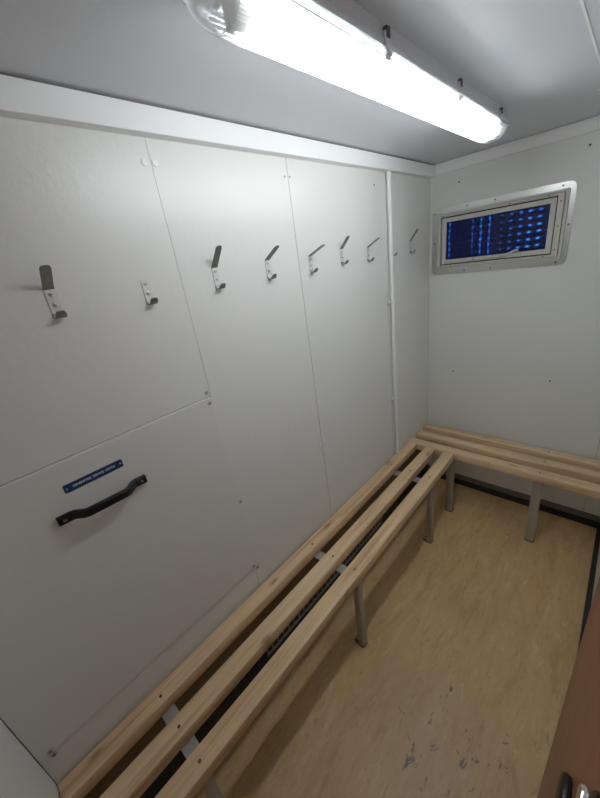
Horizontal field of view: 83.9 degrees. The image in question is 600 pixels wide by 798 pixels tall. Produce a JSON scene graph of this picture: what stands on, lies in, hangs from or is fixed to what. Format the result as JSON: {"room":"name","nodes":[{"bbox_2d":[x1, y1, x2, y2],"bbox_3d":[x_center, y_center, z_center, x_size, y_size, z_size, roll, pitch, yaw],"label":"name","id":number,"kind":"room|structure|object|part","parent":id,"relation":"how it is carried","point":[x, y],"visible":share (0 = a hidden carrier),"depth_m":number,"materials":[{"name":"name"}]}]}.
{"room":"changing room","nodes":[
{"label":"changing room","id":0,"kind":"room"},
{"bbox_2d":[0,719,60,797],"bbox_3d":[-0.350,0.603,0.306,1.042,1.985,0.050,13,30,42],"label":"wall","id":1,"kind":"structure","parent":0,"point":[21,776],"depth_m":0.73,"materials":[{"name":"paint"}]},
{"bbox_2d":[0,116,429,784],"bbox_3d":[0.038,0.079,1.437,0.063,1.985,2.415,13,30,42],"label":"wall","id":2,"kind":"structure","parent":0,"point":[295,366],"depth_m":1.00,"materials":[{"name":"paint"}]},
{"bbox_2d":[1,720,57,785],"bbox_3d":[-0.727,0.513,0.660,0.006,1.985,0.029,13,30,42],"label":"trim","id":3,"kind":"structure","parent":2,"relation":"attached to","point":[1,720],"depth_m":0.82,"materials":[{"name":"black rubber"}]},
{"bbox_2d":[39,265,66,318],"bbox_3d":[-0.507,-0.218,0.684,0.048,0.103,0.020,13,30,42],"label":"coat hook","id":4,"kind":"object","parent":2,"relation":"attached to","point":[46,276],"visible":1,"depth_m":0.70,"materials":[{"name":"metal"}]},
{"bbox_3d":[-0.521,-0.206,0.706,0.002,0.049,0.020,13,30,42],"label":"plate","id":5,"kind":"part","parent":4,"relation":"part of","materials":[{"name":"metal"}]},
{"bbox_2d":[0,396,254,762],"bbox_3d":[-0.450,0.456,0.921,0.048,0.721,0.715,13,30,42],"label":"hatch","id":6,"kind":"object","parent":2,"relation":"attached to","point":[112,549],"visible":1,"depth_m":0.88,"materials":[{"name":"paint"}]},
{"bbox_3d":[-0.502,0.188,0.817,0.002,0.021,0.134,13,30,42],"label":"sign plate","id":7,"kind":"part","parent":6,"relation":"part of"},
{"bbox_3d":[-0.480,0.252,0.829,0.038,0.029,0.208,13,30,42],"label":"handle","id":8,"kind":"part","parent":6,"relation":"part of","materials":[{"name":"black plastic"}]},
{"bbox_2d":[140,279,157,304],"bbox_3d":[-0.374,-0.267,0.833,0.028,0.059,0.020,13,30,42],"label":"coat hook","id":9,"kind":"object","parent":2,"relation":"attached to","point":[150,299],"visible":1,"depth_m":0.84,"materials":[{"name":"metal"}]},
{"bbox_3d":[-0.384,-0.274,0.840,0.002,0.049,0.020,13,30,42],"label":"plate","id":10,"kind":"part","parent":9,"relation":"part of","materials":[{"name":"metal"}]},
{"bbox_2d":[0,72,435,178],"bbox_3d":[-0.061,-0.797,1.044,0.031,0.058,2.315,13,30,42],"label":"trim","id":11,"kind":"structure","parent":2,"relation":"attached to","point":[23,98],"depth_m":0.78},
{"bbox_2d":[211,245,225,288],"bbox_3d":[-0.230,-0.373,0.950,0.048,0.113,0.020,13,30,42],"label":"coat hook","id":12,"kind":"object","parent":2,"relation":"attached to","point":[218,284],"visible":1,"depth_m":0.96,"materials":[{"name":"metal"}]},
{"bbox_3d":[-0.244,-0.357,0.974,0.002,0.049,0.020,13,30,42],"label":"plate","id":13,"kind":"part","parent":12,"relation":"part of","materials":[{"name":"metal"}]},
{"bbox_2d":[84,449,427,797],"bbox_3d":[0.168,0.814,1.712,0.010,0.395,2.306,13,30,42],"label":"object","id":14,"kind":"structure","parent":2,"relation":"attached to","point":[145,740],"depth_m":1.27,"materials":[{"name":"black rubber"}]},
{"bbox_2d":[265,245,278,278],"bbox_3d":[-0.085,-0.442,1.083,0.061,0.097,0.020,13,30,42],"label":"coat hook","id":15,"kind":"object","parent":2,"relation":"attached to","point":[267,260],"visible":1,"depth_m":1.10,"materials":[{"name":"metal"}]},
{"bbox_3d":[-0.105,-0.434,1.108,0.002,0.049,0.020,13,30,42],"label":"plate","id":16,"kind":"part","parent":15,"relation":"part of","materials":[{"name":"metal"}]},
{"bbox_2d":[266,571,340,660],"bbox_3d":[0.032,0.998,1.592,0.010,0.068,0.523,13,30,42],"label":"air vent","id":17,"kind":"object","parent":2,"relation":"in","point":[283,636],"depth_m":1.57,"materials":[{"name":"black metal"}]},
{"bbox_2d":[308,244,324,272],"bbox_3d":[0.065,-0.512,1.222,0.073,0.090,0.020,13,30,42],"label":"coat hook","id":18,"kind":"object","parent":2,"relation":"attached to","point":[312,270],"visible":1,"depth_m":1.24,"materials":[{"name":"metal"}]},
{"bbox_3d":[0.041,-0.508,1.249,0.002,0.049,0.020,13,30,42],"label":"plate","id":19,"kind":"part","parent":18,"relation":"part of","materials":[{"name":"metal"}]},
{"bbox_2d":[340,236,349,264],"bbox_3d":[0.185,-0.603,1.355,0.042,0.104,0.020,13,30,42],"label":"coat hook","id":20,"kind":"object","parent":2,"relation":"attached to","point":[347,237],"visible":1,"depth_m":1.36,"materials":[{"name":"metal"}]},
{"bbox_3d":[0.173,-0.591,1.375,0.002,0.049,0.020,13,30,42],"label":"plate","id":21,"kind":"part","parent":20,"relation":"part of","materials":[{"name":"metal"}]},
{"bbox_2d":[342,517,381,566],"bbox_3d":[0.360,0.818,1.908,0.010,0.068,0.403,13,30,42],"label":"air vent","id":22,"kind":"object","parent":2,"relation":"in","point":[376,527],"depth_m":1.91,"materials":[{"name":"black metal"}]},
{"bbox_2d":[367,237,379,261],"bbox_3d":[0.328,-0.663,1.483,0.061,0.092,0.020,13,30,42],"label":"coat hook","id":23,"kind":"object","parent":2,"relation":"attached to","point":[374,241],"visible":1,"depth_m":1.50,"materials":[{"name":"metal"}]},
{"bbox_2d":[386,171,398,453],"bbox_3d":[0.491,-0.339,1.767,0.028,1.476,0.044,13,30,42],"label":"conduit pipe","id":24,"kind":"object","parent":2,"relation":"attached to","point":[391,301],"visible":1,"depth_m":1.70,"materials":[{"name":"white plastic"}]},
{"bbox_2d":[409,229,418,252],"bbox_3d":[0.601,-0.829,1.755,0.044,0.113,0.020,13,30,42],"label":"coat hook","id":25,"kind":"object","parent":2,"relation":"attached to","point":[410,241],"visible":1,"depth_m":1.77,"materials":[{"name":"metal"}]},
{"bbox_2d":[0,0,599,164],"bbox_3d":[0.283,-0.770,0.702,1.095,0.062,2.415,13,30,42],"label":"ceiling","id":26,"kind":"structure","parent":0,"point":[537,60],"depth_m":0.69,"materials":[{"name":"paint"}]},
{"bbox_2d":[182,0,508,144],"bbox_3d":[0.282,-0.727,0.788,0.098,0.086,1.207,13,30,42],"label":"ceiling light","id":27,"kind":"object","parent":26,"relation":"attached to","point":[341,43],"visible":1,"depth_m":0.57,"materials":[{"name":"white plastic"}]},
{"bbox_2d":[579,0,599,63],"bbox_3d":[0.327,-0.634,0.432,0.004,0.001,1.925,13,30,42],"label":"trim","id":28,"kind":"structure","parent":26,"relation":"attached to","point":[581,1],"depth_m":0.71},
{"bbox_2d":[195,478,596,797],"bbox_3d":[0.561,1.097,1.472,1.095,0.050,2.415,13,30,42],"label":"floor","id":29,"kind":"structure","parent":0,"point":[458,686],"depth_m":1.36,"materials":[{"name":"laminate"}]},
{"bbox_2d":[58,442,453,797],"bbox_3d":[0.166,0.869,1.506,0.294,0.451,1.991,13,30,42],"label":"slatted bench","id":30,"kind":"object","parent":29,"relation":"on","point":[195,774],"visible":1,"depth_m":1.10,"materials":[{"name":"brown wood"}]},
{"bbox_3d":[-0.226,1.177,0.959,0.028,0.396,0.032,13,30,42],"label":"leg","id":31,"kind":"part","parent":30,"relation":"part of","materials":[{"name":"metal"}]},
{"bbox_3d":[0.257,0.913,1.425,0.028,0.396,0.032,13,30,42],"label":"leg","id":32,"kind":"part","parent":30,"relation":"part of","materials":[{"name":"metal"}]},
{"bbox_3d":[0.276,1.094,1.508,0.054,0.006,0.036,13,30,42],"label":"foot plate","id":33,"kind":"part","parent":30,"relation":"part of","materials":[{"name":"grey metal"}]},
{"bbox_3d":[0.737,0.650,1.889,0.028,0.396,0.032,13,30,42],"label":"leg","id":34,"kind":"part","parent":30,"relation":"part of","materials":[{"name":"metal"}]},
{"bbox_2d":[408,423,599,542],"bbox_3d":[1.194,0.502,2.022,0.988,0.451,0.317,13,30,42],"label":"slatted bench","id":35,"kind":"object","parent":29,"relation":"on","point":[565,471],"visible":0.91,"depth_m":1.85,"materials":[{"name":"brown wood"}]},
{"bbox_3d":[0.941,0.535,2.094,0.042,0.396,0.025,13,30,42],"label":"leg","id":36,"kind":"part","parent":35,"relation":"part of","materials":[{"name":"metal"}]},
{"bbox_3d":[1.261,0.607,1.803,0.042,0.396,0.025,13,30,42],"label":"leg","id":37,"kind":"part","parent":35,"relation":"part of","materials":[{"name":"metal"}]},
{"bbox_2d":[428,117,599,515],"bbox_3d":[1.216,-0.269,1.855,1.095,1.985,0.063,13,30,42],"label":"wall","id":38,"kind":"structure","parent":0,"point":[514,354],"depth_m":1.79,"materials":[{"name":"paint"}]},
{"bbox_2d":[432,181,576,274],"bbox_3d":[0.984,-0.837,1.704,0.632,0.346,0.033,13,30,42],"label":"window","id":39,"kind":"structure","parent":38,"relation":"in","point":[528,229],"depth_m":1.67,"materials":[{"name":"metal"}]},
{"bbox_3d":[0.998,-0.747,1.734,0.017,0.031,0.235,-27,28,-38],"label":"stay lever","id":40,"kind":"part","parent":39,"relation":"part of","materials":[{"name":"metal"}]},
{"bbox_3d":[0.988,-0.842,1.713,0.509,0.234,0.012,13,30,42],"label":"sash","id":41,"kind":"part","parent":39,"relation":"part of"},
{"bbox_2d":[428,465,599,527],"bbox_3d":[1.328,0.613,2.196,0.995,0.081,0.018,13,30,42],"label":"baseboard","id":42,"kind":"structure","parent":38,"relation":"attached to","point":[592,520],"depth_m":2.11,"materials":[{"name":"black plastic"}]},
{"bbox_2d":[435,115,599,174],"bbox_3d":[1.073,-1.139,1.457,0.964,0.049,0.011,13,30,42],"label":"trim","id":43,"kind":"structure","parent":38,"relation":"attached to","point":[592,124],"depth_m":1.51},
{"bbox_2d":[591,544,599,603],"bbox_3d":[0.804,0.251,0.741,0.050,1.985,2.415,13,30,42],"label":"wall","id":44,"kind":"structure","parent":0,"point":[597,574],"depth_m":1.53,"materials":[{"name":"paint"}]},
{"bbox_2d":[537,576,599,797],"bbox_3d":[0.274,0.528,0.356,0.071,1.888,0.885,13,30,42],"label":"door","id":45,"kind":"structure","parent":44,"relation":"in","point":[572,769],"depth_m":0.47,"materials":[{"name":"brown wood"}]},
{"bbox_3d":[0.239,0.405,0.315,0.034,0.364,0.229,13,30,42],"label":"handle","id":46,"kind":"part","parent":45,"relation":"part of","materials":[{"name":"black plastic"}]},
{"bbox_2d":[577,524,599,653],"bbox_3d":[0.909,1.140,1.129,0.019,0.035,2.306,13,30,42],"label":"baseboard","id":47,"kind":"structure","parent":44,"relation":"attached to","point":[590,587],"depth_m":1.58,"materials":[{"name":"black rubber"}]}
]}

